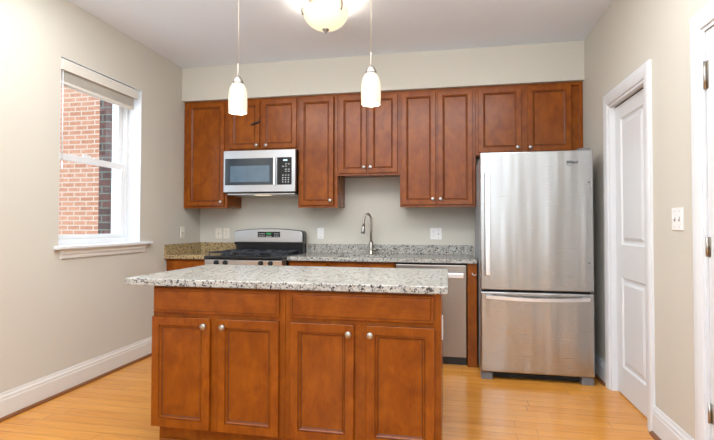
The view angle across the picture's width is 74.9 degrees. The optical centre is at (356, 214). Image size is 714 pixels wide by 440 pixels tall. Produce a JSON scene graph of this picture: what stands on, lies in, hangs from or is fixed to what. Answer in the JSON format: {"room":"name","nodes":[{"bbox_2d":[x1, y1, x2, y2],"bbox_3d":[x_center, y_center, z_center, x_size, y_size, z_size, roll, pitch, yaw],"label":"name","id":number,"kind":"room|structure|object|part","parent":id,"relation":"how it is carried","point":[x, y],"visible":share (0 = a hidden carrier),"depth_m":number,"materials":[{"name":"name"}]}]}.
{"room":"kitchen","nodes":[
{"label":"kitchen","id":0,"kind":"room"},
{"bbox_2d":[0,0,199,392],"bbox_3d":[-2.550,-0.180,1.608,0.200,2.834,7.360,0,-1,11],"label":"wall","id":1,"kind":"structure","parent":0,"point":[57,314],"depth_m":3.29,"materials":[{"name":"beige paint"}]},
{"bbox_2d":[0,337,151,417],"bbox_3d":[-2.508,1.147,1.249,0.016,0.165,6.730,0,-1,11],"label":"baseboard","id":2,"kind":"structure","parent":1,"relation":"attached to","point":[15,399],"depth_m":3.37,"materials":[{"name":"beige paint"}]},
{"bbox_2d":[0,353,151,421],"bbox_3d":[-2.492,1.219,1.244,0.017,0.020,6.730,0,-1,11],"label":"trim","id":3,"kind":"structure","parent":1,"relation":"attached to","point":[43,401],"depth_m":3.35,"materials":[{"name":"white wood"}]},
{"bbox_2d":[53,56,152,258],"bbox_3d":[-2.093,-0.401,3.815,0.245,1.450,1.064,0,-1,11],"label":"window","id":4,"kind":"structure","parent":1,"relation":"in","point":[128,122],"depth_m":4.17,"materials":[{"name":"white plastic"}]},
{"bbox_3d":[-2.174,-0.136,3.778,0.028,0.649,0.833,0,-1,11],"label":"sash","id":5,"kind":"part","parent":4,"relation":"part of","materials":[{"name":"white plastic"}]},
{"bbox_2d":[61,58,137,169],"bbox_3d":[-2.058,-0.717,3.743,0.070,0.802,0.834,0,-1,11],"label":"window blind","id":6,"kind":"object","parent":4,"relation":"attached to","point":[76,77],"visible":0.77,"depth_m":3.65,"materials":[{"name":"beige fabric"}]},
{"bbox_3d":[-2.069,-0.949,3.738,0.052,0.021,0.798,0,-1,11],"label":"rail","id":7,"kind":"part","parent":6,"relation":"part of","materials":[{"name":"beige plastic"}]},
{"bbox_3d":[-2.204,-0.758,3.798,0.028,0.676,0.833,0,-1,11],"label":"sash","id":8,"kind":"part","parent":4,"relation":"part of","materials":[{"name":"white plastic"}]},
{"bbox_2d":[180,227,184,237],"bbox_3d":[-1.800,0.182,4.841,0.018,0.118,0.074,0,-1,11],"label":"light switch","id":9,"kind":"object","parent":1,"relation":"attached to","point":[182,229],"visible":1,"depth_m":4.84,"materials":[{"name":"beige plastic"}]},
{"bbox_2d":[164,242,235,254],"bbox_3d":[-1.567,0.345,4.812,0.486,0.098,0.669,0,-1,11],"label":"backsplash","id":10,"kind":"structure","parent":1,"relation":"attached to","point":[197,246],"depth_m":5.08,"materials":[{"name":"beige stone"}]},
{"bbox_2d":[0,356,654,439],"bbox_3d":[-0.550,1.282,1.181,4.285,0.100,7.760,0,-1,11],"label":"floor","id":11,"kind":"structure","parent":0,"point":[116,405],"depth_m":3.03,"materials":[{"name":"brown wood"}]},
{"bbox_2d":[166,259,204,270],"bbox_3d":[-1.569,0.871,4.795,0.483,0.875,0.680,0,-1,11],"label":"base cabinet","id":12,"kind":"object","parent":11,"relation":"on","point":[172,264],"visible":0.02,"depth_m":4.52,"materials":[{"name":"brown wood"}]},
{"bbox_2d":[164,251,221,258],"bbox_3d":[-1.568,0.413,4.808,0.486,0.038,0.674,0,-1,11],"label":"countertop","id":13,"kind":"structure","parent":12,"relation":"on","point":[198,254],"depth_m":4.51,"materials":[{"name":"beige stone"}]},
{"bbox_2d":[151,286,287,439],"bbox_3d":[-0.681,0.830,2.809,0.761,0.875,0.756,0,-1,11],"label":"base cabinet","id":14,"kind":"object","parent":11,"relation":"on","point":[218,363],"visible":0.88,"depth_m":2.48,"materials":[{"name":"brown wood"}]},
{"bbox_3d":[-0.727,1.249,2.522,0.742,0.024,0.018,0,-1,11],"label":"shoe moulding","id":15,"kind":"part","parent":14,"relation":"part of","materials":[{"name":"brown wood"}]},
{"bbox_3d":[-0.950,0.851,2.518,0.343,0.593,0.020,0,-1,11],"label":"door","id":16,"kind":"part","parent":14,"relation":"part of","materials":[{"name":"brown wood"}]},
{"bbox_3d":[-0.812,0.592,2.470,0.034,0.034,0.031,0,-1,11],"label":"knob","id":17,"kind":"part","parent":14,"relation":"part of","materials":[{"name":"silver metal"}]},
{"bbox_3d":[-0.755,0.464,2.488,0.723,0.133,0.020,0,-1,11],"label":"drawer","id":18,"kind":"part","parent":14,"relation":"part of","materials":[{"name":"brown wood"}]},
{"bbox_3d":[-0.706,0.592,2.450,0.034,0.034,0.031,0,-1,11],"label":"knob","id":19,"kind":"part","parent":14,"relation":"part of","materials":[{"name":"silver metal"}]},
{"bbox_3d":[-0.569,0.850,2.442,0.341,0.593,0.020,0,-1,11],"label":"door","id":20,"kind":"part","parent":14,"relation":"part of","materials":[{"name":"brown wood"}]},
{"bbox_2d":[204,228,306,265],"bbox_3d":[-0.969,0.706,4.591,0.762,1.138,0.797,0,-1,11],"label":"gas range","id":21,"kind":"object","parent":11,"relation":"on","point":[269,246],"visible":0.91,"depth_m":4.78,"materials":[{"name":"silver metal"}]},
{"bbox_3d":[-1.028,0.464,4.301,0.754,0.120,0.116,0,-1,11],"label":"control panel","id":22,"kind":"part","parent":21,"relation":"part of","materials":[{"name":"metal"}]},
{"bbox_2d":[204,252,302,259],"bbox_3d":[-0.979,0.397,4.550,0.760,0.023,0.635,0,-1,11],"label":"cooktop","id":23,"kind":"object","parent":21,"relation":"in","point":[253,255],"depth_m":4.29,"materials":[{"name":"black metal"}]},
{"bbox_3d":[-0.919,0.216,4.844,0.746,0.134,0.017,0,-1,11],"label":"backguard panel","id":24,"kind":"part","parent":21,"relation":"part of","materials":[{"name":"metal"}]},
{"bbox_2d":[289,260,328,266],"bbox_3d":[-0.387,0.868,4.562,0.382,0.875,0.680,0,-1,11],"label":"base cabinet","id":25,"kind":"object","parent":11,"relation":"on","point":[291,262],"visible":0.16,"depth_m":4.28,"materials":[{"name":"brown wood"}]},
{"bbox_3d":[-0.445,0.505,4.276,0.350,0.128,0.020,0,-1,11],"label":"drawer","id":26,"kind":"part","parent":25,"relation":"part of","materials":[{"name":"brown wood"}]},
{"bbox_2d":[329,261,397,267],"bbox_3d":[0.101,0.867,4.466,0.608,0.875,0.680,0,-1,11],"label":"base cabinet","id":27,"kind":"object","parent":11,"relation":"on","point":[331,263],"visible":0.1,"depth_m":4.18,"materials":[{"name":"brown wood"}]},
{"bbox_3d":[0.043,0.504,4.180,0.571,0.128,0.020,0,-1,11],"label":"drawer","id":28,"kind":"part","parent":27,"relation":"part of","materials":[{"name":"brown wood"}]},
{"bbox_2d":[287,253,476,263],"bbox_3d":[0.257,0.407,4.449,1.694,0.032,0.674,0,-1,11],"label":"countertop","id":29,"kind":"structure","parent":27,"relation":"on","point":[358,257],"depth_m":4.22,"materials":[{"name":"grey stone"}]},
{"bbox_2d":[361,213,382,253],"bbox_3d":[0.150,0.188,4.668,0.220,0.413,0.078,0,-1,-2],"label":"faucet","id":30,"kind":"object","parent":29,"relation":"on","point":[371,249],"visible":0.99,"depth_m":4.66,"materials":[{"name":"silver metal"}]},
{"bbox_3d":[0.108,0.125,4.664,0.105,0.288,0.024,1,-1,-20],"label":"spout","id":31,"kind":"part","parent":30,"relation":"part of","materials":[{"name":"silver metal"}]},
{"bbox_2d":[285,290,442,439],"bbox_3d":[0.084,0.828,2.658,0.795,0.875,0.756,0,-1,11],"label":"base cabinet","id":32,"kind":"object","parent":11,"relation":"on","point":[359,365],"visible":0.87,"depth_m":2.33,"materials":[{"name":"brown wood"}]},
{"bbox_2d":[125,264,447,294],"bbox_3d":[-0.329,0.373,2.835,1.738,0.038,0.923,0,-1,11],"label":"countertop","id":33,"kind":"structure","parent":32,"relation":"on","point":[314,278],"depth_m":2.54,"materials":[{"name":"grey stone"}]},
{"bbox_3d":[-0.177,0.849,2.365,0.335,0.593,0.020,0,-1,11],"label":"door","id":34,"kind":"part","parent":32,"relation":"part of","materials":[{"name":"brown wood"}]},
{"bbox_3d":[-0.041,0.596,2.318,0.034,0.034,0.031,0,-1,11],"label":"knob","id":35,"kind":"part","parent":32,"relation":"part of","materials":[{"name":"silver metal"}]},
{"bbox_3d":[0.017,0.463,2.336,0.729,0.133,0.020,0,-1,11],"label":"drawer","id":36,"kind":"part","parent":32,"relation":"part of","materials":[{"name":"brown wood"}]},
{"bbox_3d":[0.066,0.596,2.297,0.034,0.034,0.031,0,-1,11],"label":"knob","id":37,"kind":"part","parent":32,"relation":"part of","materials":[{"name":"silver metal"}]},
{"bbox_3d":[0.212,0.848,2.288,0.336,0.593,0.020,0,-1,11],"label":"door","id":38,"kind":"part","parent":32,"relation":"part of","materials":[{"name":"brown wood"}]},
{"bbox_3d":[0.476,0.775,2.608,0.006,0.770,0.705,0,-1,11],"label":"panel","id":39,"kind":"part","parent":32,"relation":"part of","materials":[{"name":"brown wood"}]},
{"bbox_2d":[396,262,466,364],"bbox_3d":[0.697,0.869,4.314,0.603,0.868,0.670,0,-1,11],"label":"dishwasher","id":40,"kind":"object","parent":11,"relation":"on","point":[454,302],"visible":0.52,"depth_m":4.00,"materials":[{"name":"metal"}]},
{"bbox_3d":[0.639,0.519,4.018,0.553,0.042,0.052,0,-1,11],"label":"handle","id":41,"kind":"part","parent":40,"relation":"part of","materials":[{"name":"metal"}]},
{"bbox_2d":[466,263,476,367],"bbox_3d":[1.049,0.863,4.292,0.078,0.880,0.654,0,-1,11],"label":"cabinet end panel","id":42,"kind":"object","parent":11,"relation":"on","point":[471,280],"visible":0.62,"depth_m":3.97,"materials":[{"name":"brown wood"}]},
{"bbox_2d":[475,148,594,385],"bbox_3d":[1.460,0.395,3.981,0.829,1.805,0.928,0,-1,11],"label":"refrigerator","id":43,"kind":"object","parent":11,"relation":"on","point":[534,229],"visible":0.98,"depth_m":3.59,"materials":[{"name":"metal"}]},
{"bbox_3d":[1.024,0.070,3.648,0.039,0.807,0.046,0,-1,11],"label":"handle","id":44,"kind":"part","parent":43,"relation":"part of","materials":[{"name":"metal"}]},
{"bbox_3d":[1.391,0.047,3.635,0.829,1.079,0.072,0,-1,11],"label":"door","id":45,"kind":"part","parent":43,"relation":"part of","materials":[{"name":"metal"}]},
{"bbox_3d":[1.389,0.914,3.616,0.829,0.625,0.072,0,-1,11],"label":"freezer door","id":46,"kind":"part","parent":43,"relation":"part of","materials":[{"name":"metal"}]},
{"bbox_3d":[1.375,0.642,3.555,0.750,0.044,0.069,0,-1,11],"label":"handle","id":47,"kind":"part","parent":43,"relation":"part of","materials":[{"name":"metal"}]},
{"bbox_2d":[200,159,478,256],"bbox_3d":[0.180,-0.103,4.896,4.285,2.834,0.150,0,-1,11],"label":"wall","id":48,"kind":"structure","parent":0,"point":[393,224],"depth_m":4.85,"materials":[{"name":"beige paint"}]},
{"bbox_2d":[184,100,240,207],"bbox_3d":[-1.536,-0.619,4.969,0.487,1.110,0.390,0,-1,11],"label":"upper cabinet","id":49,"kind":"object","parent":48,"relation":"attached to","point":[206,122],"visible":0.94,"depth_m":4.82,"materials":[{"name":"brown wood"}]},
{"bbox_3d":[-1.558,-0.621,4.816,0.418,1.064,0.020,0,-1,11],"label":"door","id":50,"kind":"part","parent":49,"relation":"part of","materials":[{"name":"brown wood"}]},
{"bbox_2d":[216,228,221,238],"bbox_3d":[-1.523,0.204,5.139,0.072,0.115,0.018,0,-1,11],"label":"light switch","id":51,"kind":"object","parent":48,"relation":"attached to","point":[218,230],"visible":1,"depth_m":5.14,"materials":[{"name":"beige plastic"}]},
{"bbox_2d":[223,228,229,238],"bbox_3d":[-1.430,0.204,5.126,0.072,0.115,0.007,0,-1,11],"label":"wall outlet","id":52,"kind":"object","parent":48,"relation":"attached to","point":[226,231],"visible":1,"depth_m":5.12,"materials":[{"name":"beige plastic"}]},
{"bbox_2d":[228,96,298,150],"bbox_3d":[-0.922,-0.910,4.855,0.758,0.531,0.390,0,-1,11],"label":"upper cabinet","id":53,"kind":"object","parent":48,"relation":"attached to","point":[268,123],"visible":0.86,"depth_m":4.69,"materials":[{"name":"brown wood"}]},
{"bbox_3d":[-1.141,-0.910,4.740,0.332,0.488,0.020,0,-1,11],"label":"door","id":54,"kind":"part","parent":53,"relation":"part of","materials":[{"name":"brown wood"}]},
{"bbox_2d":[223,149,298,196],"bbox_3d":[-0.930,-0.415,4.813,0.758,0.445,0.453,0,-1,11],"label":"microwave","id":55,"kind":"object","parent":53,"relation":"attached to","point":[248,173],"visible":0.95,"depth_m":4.62,"materials":[{"name":"metal"}]},
{"bbox_2d":[228,193,297,196],"bbox_3d":[-0.929,-0.205,4.819,0.718,0.018,0.315,0,-1,11],"label":"vent hood","id":56,"kind":"object","parent":55,"relation":"attached to","point":[231,194],"depth_m":4.72,"materials":[{"name":"metal"}]},
{"bbox_3d":[-0.806,-0.429,4.573,0.020,0.276,0.030,0,-1,11],"label":"handle","id":57,"kind":"part","parent":55,"relation":"part of","materials":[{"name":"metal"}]},
{"bbox_3d":[-0.708,-0.430,4.567,0.150,0.270,0.005,0,-1,11],"label":"control panel","id":58,"kind":"part","parent":55,"relation":"part of","materials":[{"name":"black plastic"}]},
{"bbox_3d":[-0.775,-0.911,4.668,0.367,0.488,0.020,0,-1,11],"label":"door","id":59,"kind":"part","parent":53,"relation":"part of","materials":[{"name":"brown wood"}]},
{"bbox_2d":[317,228,323,238],"bbox_3d":[-0.381,0.196,4.918,0.070,0.117,0.009,0,-1,11],"label":"light switch","id":60,"kind":"object","parent":48,"relation":"attached to","point":[320,231],"visible":1,"depth_m":4.92,"materials":[{"name":"white plastic"}]},
{"bbox_2d":[298,94,344,207],"bbox_3d":[-0.354,-0.622,4.736,0.398,1.110,0.390,0,-1,11],"label":"upper cabinet","id":61,"kind":"object","parent":48,"relation":"attached to","point":[320,185],"visible":0.99,"depth_m":4.59,"materials":[{"name":"brown wood"}]},
{"bbox_2d":[338,91,399,177],"bbox_3d":[0.142,-0.778,4.642,0.608,0.800,0.390,0,-1,11],"label":"upper cabinet","id":62,"kind":"object","parent":48,"relation":"attached to","point":[368,137],"visible":0.98,"depth_m":4.49,"materials":[{"name":"brown wood"}]},
{"bbox_3d":[-0.036,-0.779,4.520,0.270,0.756,0.020,0,-1,11],"label":"door","id":63,"kind":"part","parent":62,"relation":"part of","materials":[{"name":"brown wood"}]},
{"bbox_3d":[0.253,-0.779,4.463,0.278,0.756,0.020,0,-1,11],"label":"door","id":64,"kind":"part","parent":62,"relation":"part of","materials":[{"name":"brown wood"}]},
{"bbox_2d":[182,40,583,102],"bbox_3d":[0.131,-1.352,4.661,3.885,0.347,0.385,0,-1,11],"label":"soffit","id":65,"kind":"object","parent":48,"relation":"attached to","point":[555,62],"depth_m":4.41,"materials":[{"name":"beige paint"}]},
{"bbox_2d":[308,244,472,254],"bbox_3d":[0.320,0.351,4.771,1.692,0.094,0.020,0,-1,11],"label":"backsplash","id":66,"kind":"structure","parent":48,"relation":"attached to","point":[312,248],"depth_m":4.75,"materials":[{"name":"grey stone"}]},
{"bbox_2d":[430,228,441,239],"bbox_3d":[0.797,0.191,4.681,0.114,0.116,0.018,0,-1,11],"label":"wall outlet","id":67,"kind":"object","parent":48,"relation":"attached to","point":[435,233],"visible":1,"depth_m":4.68,"materials":[{"name":"white plastic"}]},
{"bbox_2d":[400,87,475,206],"bbox_3d":[0.783,-0.624,4.512,0.696,1.110,0.390,0,-1,11],"label":"upper cabinet","id":68,"kind":"object","parent":48,"relation":"attached to","point":[438,165],"visible":1,"depth_m":4.35,"materials":[{"name":"brown wood"}]},
{"bbox_3d":[0.584,-0.626,4.394,0.317,1.064,0.020,0,-1,11],"label":"door","id":69,"kind":"part","parent":68,"relation":"part of","materials":[{"name":"brown wood"}]},
{"bbox_3d":[0.914,-0.627,4.329,0.314,1.064,0.020,0,-1,11],"label":"door","id":70,"kind":"part","parent":68,"relation":"part of","materials":[{"name":"brown wood"}]},
{"bbox_2d":[475,81,582,158],"bbox_3d":[1.579,-0.863,4.361,0.922,0.636,0.390,0,-1,11],"label":"upper cabinet","id":71,"kind":"object","parent":48,"relation":"attached to","point":[542,116],"visible":0.95,"depth_m":4.20,"materials":[{"name":"brown wood"}]},
{"bbox_3d":[1.305,-0.866,4.257,0.378,0.588,0.020,0,-1,11],"label":"door","id":72,"kind":"part","parent":71,"relation":"part of","materials":[{"name":"brown wood"}]},
{"bbox_3d":[1.723,-0.867,4.175,0.370,0.588,0.020,0,-1,11],"label":"door","id":73,"kind":"part","parent":71,"relation":"part of","materials":[{"name":"brown wood"}]},
{"bbox_2d":[68,0,612,67],"bbox_3d":[-0.543,-1.651,1.245,4.285,0.100,7.760,0,-1,11],"label":"ceiling","id":74,"kind":"structure","parent":0,"point":[187,33],"depth_m":3.79,"materials":[{"name":"paint"}]},
{"bbox_2d":[228,0,246,114],"bbox_3d":[-0.755,-1.106,2.977,0.120,0.916,0.120,0,-1,11],"label":"pendant lamp","id":75,"kind":"object","parent":74,"relation":"hanging from","point":[237,97],"visible":1,"depth_m":2.93,"materials":[{"name":"white glass"}]},
{"bbox_3d":[-0.756,-0.745,2.969,0.118,0.195,0.118,0,-1,11],"label":"lamp shade","id":76,"kind":"part","parent":75,"relation":"part of","materials":[{"name":"white glass"}]},
{"bbox_3d":[-0.754,-1.253,2.980,0.004,0.581,0.004,0,-1,11],"label":"cord","id":77,"kind":"part","parent":75,"relation":"part of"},
{"bbox_2d":[301,0,348,33],"bbox_3d":[-0.223,-1.433,3.395,0.336,0.240,0.348,0,-1,11],"label":"ceiling light","id":78,"kind":"object","parent":74,"relation":"attached to","point":[325,16],"visible":1,"depth_m":3.29,"materials":[{"name":"white glass"}]},
{"bbox_2d":[361,52,380,106],"bbox_3d":[0.087,-1.113,2.811,0.120,0.904,0.120,0,-1,11],"label":"pendant lamp","id":79,"kind":"object","parent":74,"relation":"hanging from","point":[370,86],"visible":1,"depth_m":2.76,"materials":[{"name":"white glass"}]},
{"bbox_3d":[0.086,-0.759,2.804,0.118,0.195,0.118,0,-1,11],"label":"lamp shade","id":80,"kind":"part","parent":79,"relation":"part of","materials":[{"name":"white glass"}]},
{"bbox_2d":[583,0,711,439],"bbox_3d":[1.423,-0.189,0.825,0.130,2.834,7.360,0,-1,11],"label":"wall","id":81,"kind":"structure","parent":0,"point":[630,33],"depth_m":2.58,"materials":[{"name":"beige paint"}]},
{"bbox_2d":[595,373,660,439],"bbox_3d":[1.332,1.218,0.811,0.017,0.020,7.360,0,-1,11],"label":"trim","id":82,"kind":"structure","parent":81,"relation":"attached to","point":[597,377],"depth_m":2.70,"materials":[{"name":"white wood"}]},
{"bbox_2d":[603,59,654,431],"bbox_3d":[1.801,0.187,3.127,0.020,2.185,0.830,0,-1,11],"label":"trim","id":83,"kind":"structure","parent":81,"relation":"attached to","point":[643,72],"depth_m":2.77,"materials":[{"name":"white paint"}]},
{"bbox_2d":[615,89,646,416],"bbox_3d":[1.863,0.237,3.114,0.035,2.060,0.616,0,-1,11],"label":"door","id":84,"kind":"structure","parent":81,"relation":"in","point":[629,116],"depth_m":3.14,"materials":[{"name":"white paint"}]},
{"bbox_2d":[595,353,693,439],"bbox_3d":[1.349,1.145,0.810,0.016,0.165,7.360,0,-1,11],"label":"baseboard","id":85,"kind":"structure","parent":81,"relation":"attached to","point":[663,426],"depth_m":2.59,"materials":[{"name":"white paint"}]},
{"bbox_2d":[672,207,683,230],"bbox_3d":[1.663,0.022,2.427,0.018,0.118,0.118,0,-1,11],"label":"light switch","id":86,"kind":"object","parent":81,"relation":"attached to","point":[677,213],"visible":1,"depth_m":2.41,"materials":[{"name":"white plastic"}]},
{"bbox_2d":[690,0,713,439],"bbox_3d":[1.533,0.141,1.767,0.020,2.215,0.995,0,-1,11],"label":"trim","id":87,"kind":"structure","parent":81,"relation":"attached to","point":[705,15],"depth_m":2.20,"materials":[{"name":"white paint"}]},
{"bbox_2d":[703,26,713,439],"bbox_3d":[1.558,0.189,1.765,0.048,2.096,0.791,0,-1,11],"label":"door","id":88,"kind":"structure","parent":81,"relation":"in","point":[708,65],"depth_m":2.13,"materials":[{"name":"white paint"}]},
{"label":"outside","id":89,"kind":"structure","parent":0,"visible":0},
{"bbox_2d":[59,85,99,234],"bbox_3d":[-5.878,-1.138,7.679,3.900,11.000,0.160,0,-1,11],"label":"brick building","id":90,"kind":"structure","parent":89,"point":[78,182],"depth_m":7.30,"materials":[{"name":"red brick"}]},
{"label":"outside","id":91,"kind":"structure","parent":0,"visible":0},
{"bbox_2d":[98,100,112,233],"bbox_3d":[-3.081,-1.175,5.736,0.150,11.000,0.050,0,-1,11],"label":"brick pier","id":92,"kind":"structure","parent":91,"point":[106,108],"depth_m":5.70,"materials":[{"name":"brick"}]}
]}

